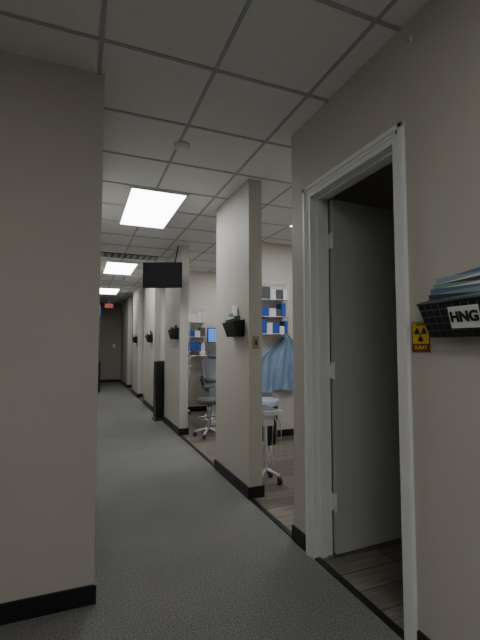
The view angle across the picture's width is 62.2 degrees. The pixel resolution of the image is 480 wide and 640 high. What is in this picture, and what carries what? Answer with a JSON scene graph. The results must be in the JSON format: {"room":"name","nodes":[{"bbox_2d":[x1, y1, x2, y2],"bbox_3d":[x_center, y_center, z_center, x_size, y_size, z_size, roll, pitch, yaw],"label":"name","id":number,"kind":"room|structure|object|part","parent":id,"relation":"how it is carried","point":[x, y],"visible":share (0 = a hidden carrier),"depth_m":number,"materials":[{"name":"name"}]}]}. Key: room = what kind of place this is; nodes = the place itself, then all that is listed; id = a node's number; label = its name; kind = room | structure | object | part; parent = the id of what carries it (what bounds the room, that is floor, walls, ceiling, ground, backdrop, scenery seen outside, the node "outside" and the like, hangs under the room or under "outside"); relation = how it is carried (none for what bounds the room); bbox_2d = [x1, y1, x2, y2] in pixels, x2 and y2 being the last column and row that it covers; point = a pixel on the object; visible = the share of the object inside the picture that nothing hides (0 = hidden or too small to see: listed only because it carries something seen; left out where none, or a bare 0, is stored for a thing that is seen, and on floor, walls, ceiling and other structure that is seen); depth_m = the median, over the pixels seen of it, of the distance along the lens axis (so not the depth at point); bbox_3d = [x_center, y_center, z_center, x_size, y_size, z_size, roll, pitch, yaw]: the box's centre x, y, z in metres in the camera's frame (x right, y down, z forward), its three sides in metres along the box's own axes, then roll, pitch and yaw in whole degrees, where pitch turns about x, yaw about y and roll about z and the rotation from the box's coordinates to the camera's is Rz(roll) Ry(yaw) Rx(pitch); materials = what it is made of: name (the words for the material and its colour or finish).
{"room":"dental clinic","nodes":[
{"label":"dental clinic","id":0,"kind":"room"},
{"bbox_2d":[0,50,104,603],"bbox_3d":[-3.992,0.346,6.821,2.486,2.566,11.550,1,-4,-22],"label":"wall","id":1,"kind":"structure","parent":0,"point":[52,114],"depth_m":1.85,"materials":[{"name":"paint"}]},
{"bbox_2d":[0,559,95,625],"bbox_3d":[-3.984,1.584,6.739,2.498,0.085,11.562,1,-4,-22],"label":"baseboard","id":2,"kind":"structure","parent":1,"relation":"attached to","point":[60,601],"depth_m":1.78,"materials":[{"name":"black rubber"}]},
{"bbox_2d":[99,303,132,380],"bbox_3d":[-3.160,0.762,13.431,4.230,2.566,0.120,1,-4,-22],"label":"wall","id":3,"kind":"structure","parent":0,"point":[110,318],"depth_m":12.95,"materials":[{"name":"beige paint"}]},
{"bbox_2d":[100,379,119,382],"bbox_3d":[-4.441,1.961,12.768,1.156,0.090,0.012,1,-4,-22],"label":"baseboard","id":4,"kind":"structure","parent":3,"relation":"attached to","point":[109,380],"depth_m":12.87,"materials":[{"name":"black rubber"}]},
{"bbox_2d":[120,379,131,387],"bbox_3d":[-3.479,1.917,12.079,0.139,0.090,2.012,1,-4,-22],"label":"baseboard","id":5,"kind":"structure","parent":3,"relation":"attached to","point":[121,381],"depth_m":11.22,"materials":[{"name":"black rubber"}]},
{"bbox_2d":[143,288,164,393],"bbox_3d":[-0.903,0.527,9.700,2.829,2.566,0.100,1,-4,-22],"label":"wall","id":6,"kind":"structure","parent":0,"point":[162,352],"depth_m":9.29,"materials":[{"name":"beige paint"}]},
{"bbox_2d":[0,382,401,639],"bbox_3d":[-1.216,1.599,5.349,6.600,0.120,16.200,1,-4,-22],"label":"floor","id":7,"kind":"structure","parent":0,"point":[180,553],"depth_m":2.16,"materials":[{"name":"carpet"}]},
{"bbox_2d":[98,306,100,392],"bbox_3d":[-3.803,0.744,10.237,0.400,2.200,0.718,1,-4,-22],"label":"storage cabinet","id":8,"kind":"object","parent":7,"relation":"on","point":[99,362],"visible":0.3,"depth_m":9.96,"materials":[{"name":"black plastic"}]},
{"bbox_2d":[120,297,132,384],"bbox_3d":[-3.481,0.682,12.162,0.115,2.566,2.000,1,-4,-22],"label":"wall pier","id":9,"kind":"object","parent":7,"relation":"on","point":[127,306],"depth_m":11.48,"materials":[{"name":"beige paint"}]},
{"bbox_2d":[132,286,143,393],"bbox_3d":[-2.493,0.528,9.708,0.115,2.566,1.100,1,-4,-22],"label":"wall pier","id":10,"kind":"object","parent":7,"relation":"on","point":[138,295],"depth_m":9.27,"materials":[{"name":"beige paint"}]},
{"bbox_2d":[132,334,137,342],"bbox_3d":[-2.501,0.439,9.440,0.104,0.210,0.288,1,-4,-22],"label":"file holder","id":11,"kind":"object","parent":10,"relation":"attached to","point":[135,339],"visible":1,"depth_m":9.33,"materials":[{"name":"black plastic"}]},
{"bbox_2d":[131,389,142,396],"bbox_3d":[-2.493,1.763,9.630,0.139,0.090,1.124,1,-4,-22],"label":"baseboard","id":12,"kind":"structure","parent":10,"relation":"attached to","point":[132,390],"depth_m":9.19,"materials":[{"name":"black rubber"}]},
{"bbox_2d":[144,288,160,405],"bbox_3d":[-1.719,0.407,7.787,0.115,2.566,1.150,1,-4,-22],"label":"wall pier","id":13,"kind":"object","parent":7,"relation":"on","point":[152,295],"visible":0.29,"depth_m":7.49,"materials":[{"name":"paint"}]},
{"bbox_2d":[143,399,152,411],"bbox_3d":[-1.719,1.642,7.709,0.139,0.090,1.174,1,-4,-22],"label":"baseboard","id":14,"kind":"structure","parent":13,"relation":"attached to","point":[145,402],"depth_m":7.59,"materials":[{"name":"black rubber"}]},
{"bbox_2d":[145,330,152,341],"bbox_3d":[-1.718,0.306,7.496,0.104,0.230,0.288,1,-4,-22],"label":"file holder","id":15,"kind":"object","parent":13,"relation":"attached to","point":[149,337],"visible":1,"depth_m":7.39,"materials":[{"name":"black"}]},
{"bbox_2d":[151,360,164,420],"bbox_3d":[-1.286,1.136,6.473,0.245,0.945,0.280,1,-4,-22],"label":"heater","id":16,"kind":"object","parent":7,"relation":"on","point":[159,366],"visible":0.59,"depth_m":6.35,"materials":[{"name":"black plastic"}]},
{"bbox_2d":[164,245,188,428],"bbox_3d":[-0.948,0.286,5.874,0.115,2.566,1.040,1,-4,-22],"label":"wall pier","id":17,"kind":"object","parent":7,"relation":"on","point":[176,299],"visible":0.86,"depth_m":5.48,"materials":[{"name":"paint"}]},
{"bbox_2d":[143,247,181,287],"bbox_3d":[-1.012,-0.718,5.228,0.528,0.629,0.487,1,-4,-22],"label":"television","id":18,"kind":"object","parent":17,"relation":"attached to","point":[155,274],"visible":1,"depth_m":5.07,"materials":[{"name":"black plastic"}]},
{"bbox_2d":[167,325,178,338],"bbox_3d":[-0.934,0.169,5.553,0.104,0.200,0.288,1,-4,-22],"label":"file holder","id":19,"kind":"object","parent":17,"relation":"attached to","point":[173,332],"visible":1,"depth_m":5.45,"materials":[{"name":"black"}]},
{"bbox_2d":[163,416,188,435],"bbox_3d":[-0.948,1.522,5.796,0.139,0.090,1.064,1,-4,-22],"label":"baseboard","id":20,"kind":"structure","parent":17,"relation":"attached to","point":[183,431],"depth_m":5.43,"materials":[{"name":"black rubber"}]},
{"bbox_2d":[127,388,403,639],"bbox_3d":[-1.605,1.658,7.304,0.035,0.008,12.282,1,-4,-22],"label":"threshold","id":21,"kind":"object","parent":7,"relation":"on","point":[391,624],"depth_m":2.03,"materials":[{"name":"black rubber"}]},
{"bbox_2d":[188,270,215,406],"bbox_3d":[0.108,0.401,7.697,2.450,2.566,0.100,1,-4,-22],"label":"wall","id":22,"kind":"structure","parent":0,"point":[202,285],"depth_m":7.33,"materials":[{"name":"beige paint"}]},
{"bbox_2d":[188,307,205,351],"bbox_3d":[-0.786,0.177,7.185,0.312,0.800,0.206,1,-4,-22],"label":"shelf rack","id":23,"kind":"object","parent":22,"relation":"attached to","point":[199,317],"depth_m":7.12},
{"bbox_2d":[188,350,207,363],"bbox_3d":[-0.765,0.666,7.130,0.320,0.275,0.253,1,-4,-22],"label":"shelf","id":24,"kind":"object","parent":22,"relation":"attached to","point":[194,352],"visible":0.77,"depth_m":7.05,"materials":[{"name":"silver metal"}]},
{"bbox_2d":[188,406,211,411],"bbox_3d":[0.125,1.631,7.565,2.460,0.086,0.012,1,-4,-22],"label":"baseboard","id":25,"kind":"structure","parent":22,"relation":"attached to","point":[197,408],"depth_m":7.21,"materials":[{"name":"black rubber"}]},
{"bbox_2d":[207,328,215,342],"bbox_3d":[-0.489,0.284,7.298,0.280,0.270,0.198,1,-4,-22],"label":"computer monitor","id":26,"kind":"object","parent":22,"relation":"attached to","point":[211,332],"visible":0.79,"depth_m":7.18,"materials":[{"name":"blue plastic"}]},
{"bbox_2d":[0,0,428,303],"bbox_3d":[-1.216,-1.082,5.518,6.600,0.120,16.200,1,-4,-22],"label":"ceiling","id":27,"kind":"structure","parent":0,"point":[291,44],"depth_m":2.06,"materials":[{"name":"tile"}]},
{"bbox_2d":[105,299,112,307],"bbox_3d":[-3.908,-0.489,11.867,0.240,0.266,0.044,1,-4,-22],"label":"exit sign","id":28,"kind":"object","parent":27,"relation":"hanging from","point":[107,305],"visible":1,"depth_m":11.86,"materials":[{"name":"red plastic"}]},
{"bbox_2d":[100,288,119,294],"bbox_3d":[-3.351,-0.728,10.089,0.526,0.012,1.144,1,-4,-22],"label":"ceiling light panel","id":29,"kind":"object","parent":27,"relation":"in","point":[114,291],"depth_m":10.08,"materials":[{"name":"white plastic"}]},
{"bbox_2d":[102,261,138,274],"bbox_3d":[-2.150,-0.916,7.107,0.526,0.012,1.144,1,-4,-22],"label":"ceiling light panel","id":30,"kind":"object","parent":27,"relation":"in","point":[121,268],"depth_m":7.05,"materials":[{"name":"white plastic"}]},
{"bbox_2d":[101,252,158,260],"bbox_3d":[-1.751,-0.978,6.106,0.950,0.014,0.300,1,-4,-22],"label":"ceiling vent","id":31,"kind":"object","parent":27,"relation":"in","point":[103,254],"depth_m":6.10,"materials":[{"name":"grey metal"}]},
{"bbox_2d":[118,186,188,228],"bbox_3d":[-0.916,-1.108,4.042,0.526,0.012,1.144,1,-4,-22],"label":"ceiling light panel","id":32,"kind":"object","parent":27,"relation":"in","point":[143,207],"depth_m":3.94,"materials":[{"name":"white plastic"}]},
{"bbox_2d":[174,141,189,151],"bbox_3d":[-0.397,-1.179,2.722,0.110,0.036,0.110,1,-4,-22],"label":"smoke detector","id":33,"kind":"object","parent":27,"relation":"attached to","point":[183,146],"visible":1,"depth_m":2.69,"materials":[{"name":"white plastic"}]},
{"bbox_2d":[0,0,400,303],"bbox_3d":[-1.216,-1.020,5.514,6.600,0.006,16.200,1,-4,-22],"label":"grid","id":34,"kind":"object","parent":27,"relation":"attached to","point":[377,20],"depth_m":2.11,"materials":[{"name":"grey metal"}]},
{"bbox_2d":[129,381,403,629],"bbox_3d":[-0.017,1.659,7.286,2.929,0.004,13.500,1,-4,-22],"label":"floor","id":35,"kind":"structure","parent":0,"point":[376,571],"depth_m":2.33,"materials":[{"name":"brown wood"}]},
{"bbox_2d":[188,365,191,414],"bbox_3d":[-1.014,1.173,6.901,0.268,0.915,0.326,1,-4,-22],"label":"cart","id":36,"kind":"object","parent":35,"relation":"on","point":[189,366],"visible":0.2,"depth_m":6.82,"materials":[{"name":"white plastic"}]},
{"bbox_2d":[193,397,215,438],"bbox_3d":[-0.415,1.276,5.255,0.407,0.503,0.389,1,-4,-22],"label":"stool","id":37,"kind":"object","parent":35,"relation":"on","point":[208,401],"visible":0.76,"depth_m":5.18,"materials":[{"name":"silver metal"}]},
{"bbox_2d":[199,351,215,425],"bbox_3d":[-0.329,1.059,6.404,0.674,1.082,1.549,1,-4,-16],"label":"dental chair","id":38,"kind":"object","parent":35,"relation":"on","point":[208,364],"visible":0.44,"depth_m":6.62,"materials":[{"name":"grey leather"}]},
{"bbox_3d":[-0.398,0.872,6.834,0.500,0.448,0.517,1,-4,-10],"label":"backrest","id":39,"kind":"part","parent":38,"relation":"part of","materials":[{"name":"grey leather"}]},
{"bbox_3d":[-0.278,1.107,6.130,0.520,0.199,0.982,1,-4,-10],"label":"seat","id":40,"kind":"part","parent":38,"relation":"part of","materials":[{"name":"grey leather"}]},
{"bbox_2d":[262,397,278,445],"bbox_3d":[0.308,1.235,4.873,0.341,0.540,0.342,1,-4,-22],"label":"trash can","id":41,"kind":"object","parent":35,"relation":"on","point":[268,401],"visible":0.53,"depth_m":4.75,"materials":[{"name":"black plastic"}]},
{"bbox_2d":[262,405,282,483],"bbox_3d":[0.224,1.064,3.498,0.208,0.705,0.326,1,-4,-22],"label":"cart","id":42,"kind":"object","parent":35,"relation":"on","point":[268,413],"visible":0.7,"depth_m":3.45,"materials":[{"name":"white plastic"}]},
{"bbox_2d":[262,242,293,429],"bbox_3d":[0.981,0.265,5.530,2.450,2.566,0.100,1,-4,-22],"label":"wall","id":43,"kind":"structure","parent":0,"point":[276,258],"depth_m":5.30,"materials":[{"name":"beige paint"}]},
{"bbox_2d":[262,281,289,334],"bbox_3d":[0.412,-0.146,5.161,0.412,0.670,0.206,1,-4,-22],"label":"shelf rack","id":44,"kind":"object","parent":43,"relation":"attached to","point":[272,295],"depth_m":5.10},
{"bbox_2d":[262,335,292,392],"bbox_3d":[0.586,0.537,5.240,0.706,0.815,0.110,1,-4,-22],"label":"gown","id":45,"kind":"object","parent":43,"relation":"attached to","point":[277,362],"visible":0.59,"depth_m":5.19,"materials":[{"name":"fabric"}]},
{"bbox_2d":[277,429,293,436],"bbox_3d":[0.997,1.495,5.398,2.460,0.086,0.012,1,-4,-22],"label":"baseboard","id":46,"kind":"structure","parent":43,"relation":"attached to","point":[286,432],"depth_m":5.24,"materials":[{"name":"black rubber"}]},
{"bbox_2d":[216,0,479,639],"bbox_3d":[1.002,-0.018,1.031,0.115,2.566,6.360,1,-4,-22],"label":"wall","id":47,"kind":"structure","parent":0,"point":[430,84],"depth_m":1.57,"materials":[{"name":"paint"}]},
{"bbox_2d":[222,306,244,336],"bbox_3d":[-0.061,0.003,3.388,0.104,0.280,0.288,1,-4,-22],"label":"file holder","id":48,"kind":"object","parent":47,"relation":"attached to","point":[233,327],"visible":1,"depth_m":3.32,"materials":[{"name":"black"}]},
{"bbox_2d":[214,459,264,499],"bbox_3d":[-0.029,1.378,3.515,0.139,0.090,0.852,1,-4,-22],"label":"baseboard","id":49,"kind":"structure","parent":47,"relation":"attached to","point":[256,491],"depth_m":3.26,"materials":[{"name":"black rubber"}]},
{"bbox_2d":[252,336,258,348],"bbox_3d":[0.128,0.181,3.197,0.055,0.100,0.018,1,-4,-22],"label":"wall switch","id":50,"kind":"object","parent":47,"relation":"attached to","point":[255,339],"depth_m":3.19,"materials":[{"name":"beige plastic"}]},
{"bbox_2d":[311,146,392,557],"bbox_3d":[0.602,0.279,2.010,0.115,2.095,0.709,1,-4,-22],"label":"trim","id":51,"kind":"structure","parent":47,"relation":"attached to","point":[322,465],"depth_m":2.30,"materials":[{"name":"white wood"}]},
{"bbox_2d":[302,121,417,639],"bbox_3d":[0.538,0.253,1.989,0.021,2.145,0.805,1,-4,-22],"label":"door frame","id":52,"kind":"structure","parent":47,"relation":"in","point":[394,137],"depth_m":1.68,"materials":[{"name":"white wood"}]},
{"bbox_2d":[292,524,430,639],"bbox_3d":[1.281,1.173,0.245,0.127,0.090,4.835,1,-4,-22],"label":"baseboard","id":53,"kind":"structure","parent":47,"relation":"attached to","point":[298,536],"depth_m":2.35,"materials":[{"name":"black rubber"}]},
{"bbox_2d":[323,199,401,554],"bbox_3d":[0.816,0.313,2.470,0.706,2.057,0.157,1,-4,-22],"label":"door","id":54,"kind":"structure","parent":47,"relation":"in","point":[365,499],"depth_m":2.40,"materials":[{"name":"paint"}]},
{"bbox_2d":[412,322,430,351],"bbox_3d":[0.716,0.067,1.577,0.005,0.120,0.088,1,-4,-22],"label":"warning sign","id":55,"kind":"object","parent":47,"relation":"attached to","point":[420,335],"visible":0.99,"depth_m":1.58,"materials":[{"name":"yellow plastic"}]},
{"bbox_2d":[416,267,479,337],"bbox_3d":[0.764,-0.066,1.355,0.089,0.247,0.338,1,-4,-22],"label":"file holder","id":56,"kind":"object","parent":47,"relation":"attached to","point":[452,309],"visible":1,"depth_m":1.37,"materials":[{"name":"black metal"},{"name":"paper"}]},
{"bbox_2d":[328,162,393,541],"bbox_3d":[1.406,0.099,2.897,2.029,2.566,0.118,1,-4,-22],"label":"wall xray room","id":57,"kind":"structure","parent":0,"point":[375,190],"depth_m":2.68,"materials":[{"name":"grey paint"}]}
]}

